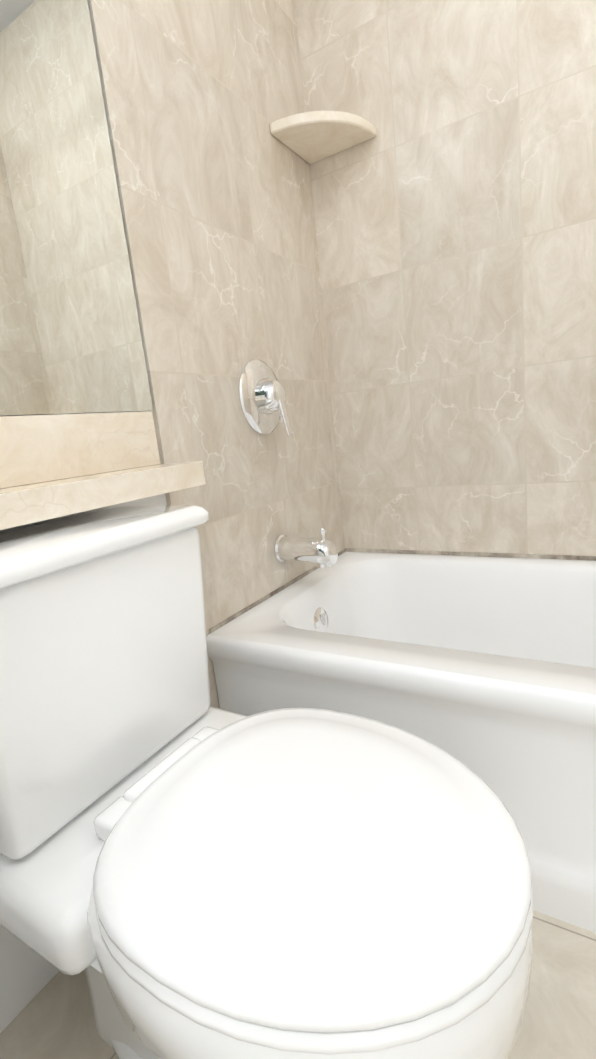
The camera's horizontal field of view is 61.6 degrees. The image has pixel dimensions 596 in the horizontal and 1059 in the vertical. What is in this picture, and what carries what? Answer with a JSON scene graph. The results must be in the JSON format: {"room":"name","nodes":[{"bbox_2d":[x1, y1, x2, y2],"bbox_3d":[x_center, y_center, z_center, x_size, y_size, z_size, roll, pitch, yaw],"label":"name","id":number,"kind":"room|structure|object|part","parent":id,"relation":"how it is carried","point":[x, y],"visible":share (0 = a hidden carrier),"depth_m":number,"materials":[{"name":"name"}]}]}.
{"room":"bathroom","nodes":[
{"label":"bathroom","id":0,"kind":"room"},
{"bbox_2d":[0,411,166,1032],"bbox_3d":[-0.828,-0.334,0.128,0.120,2.350,3.527,1,13,31],"label":"wall","id":1,"kind":"structure","parent":0,"point":[27,974],"depth_m":0.73,"materials":[{"name":"white paint"}]},
{"bbox_2d":[0,0,153,415],"bbox_3d":[-0.648,-0.584,0.294,0.006,1.037,1.273,1,13,31],"label":"mirror","id":2,"kind":"object","parent":1,"relation":"attached to","point":[71,342],"visible":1,"depth_m":0.76,"materials":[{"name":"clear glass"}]},
{"bbox_2d":[0,411,205,529],"bbox_3d":[-0.352,0.308,0.343,0.480,0.911,1.258,1,13,31],"label":"countertop","id":3,"kind":"structure","parent":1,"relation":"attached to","point":[55,466],"depth_m":0.74,"materials":[{"name":"beige stone"}]},
{"bbox_2d":[88,0,344,708],"bbox_3d":[-0.120,-0.619,1.163,0.012,2.350,0.719,1,13,31],"label":"wall tile","id":4,"kind":"structure","parent":1,"relation":"attached to","point":[213,177],"depth_m":1.09,"materials":[{"name":"tile"}]},
{"bbox_2d":[238,359,290,436],"bbox_3d":[-0.059,-0.312,1.189,0.072,0.188,0.176,1,13,31],"label":"shower valve","id":5,"kind":"object","parent":4,"relation":"attached to","point":[262,394],"visible":1,"depth_m":1.17,"materials":[{"name":"silver metal"}]},
{"bbox_2d":[209,549,345,632],"bbox_3d":[-0.018,0.141,1.332,0.006,0.008,0.664,1,13,31],"label":"strip","id":6,"kind":"object","parent":4,"relation":"attached to","point":[238,614],"depth_m":1.22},
{"bbox_2d":[274,527,337,567],"bbox_3d":[0.022,0.042,1.251,0.152,0.100,0.072,1,13,31],"label":"tub spout","id":7,"kind":"object","parent":4,"relation":"attached to","point":[322,552],"visible":1,"depth_m":1.23,"materials":[{"name":"silver metal"}]},
{"bbox_2d":[0,910,595,1058],"bbox_3d":[-0.055,0.868,-0.021,1.620,0.100,3.527,1,13,31],"label":"floor","id":8,"kind":"structure","parent":0,"point":[53,1018],"depth_m":0.69,"materials":[{"name":"tile"}]},
{"bbox_2d":[0,505,532,1058],"bbox_3d":[-0.086,0.343,0.582,0.652,0.693,0.392,1,13,31],"label":"toilet","id":9,"kind":"object","parent":8,"relation":"on","point":[186,871],"visible":1,"depth_m":0.49,"materials":[{"name":"white ceramic"}]},
{"bbox_3d":[-0.291,0.164,0.669,0.206,0.334,0.376,1,13,31],"label":"tank","id":10,"kind":"part","parent":9,"relation":"part of","materials":[{"name":"white ceramic"}]},
{"bbox_3d":[0.005,0.308,0.527,0.440,0.047,0.372,1,13,31],"label":"seat","id":11,"kind":"part","parent":9,"relation":"part of","materials":[{"name":"white plastic"}]},
{"bbox_2d":[206,552,595,932],"bbox_3d":[0.578,0.342,1.012,1.352,0.385,0.686,1,13,31],"label":"bathtub","id":12,"kind":"object","parent":8,"relation":"on","point":[483,669],"visible":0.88,"depth_m":0.92,"materials":[{"name":"white ceramic"}]},
{"bbox_3d":[0.681,-0.707,1.162,1.380,2.350,0.108,1,13,31],"label":"wall","id":13,"kind":"structure","parent":0,"visible":0},
{"bbox_2d":[270,110,375,163],"bbox_3d":[0.066,-1.005,1.257,0.200,0.025,0.200,1,13,31],"label":"corner shelf","id":14,"kind":"object","parent":13,"relation":"attached to","point":[310,137],"visible":1,"depth_m":1.25,"materials":[{"name":"stone"}]},
{"bbox_2d":[295,0,595,555],"bbox_3d":[0.650,-0.694,1.112,1.380,2.350,0.012,1,13,31],"label":"wall tile","id":15,"kind":"structure","parent":13,"relation":"attached to","point":[454,202],"depth_m":1.26,"materials":[{"name":"tile"}]},
{"bbox_2d":[345,548,595,560],"bbox_3d":[0.731,0.072,1.259,1.354,0.010,0.005,1,13,31],"label":"strip","id":16,"kind":"object","parent":15,"relation":"attached to","point":[562,557],"depth_m":1.40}
]}

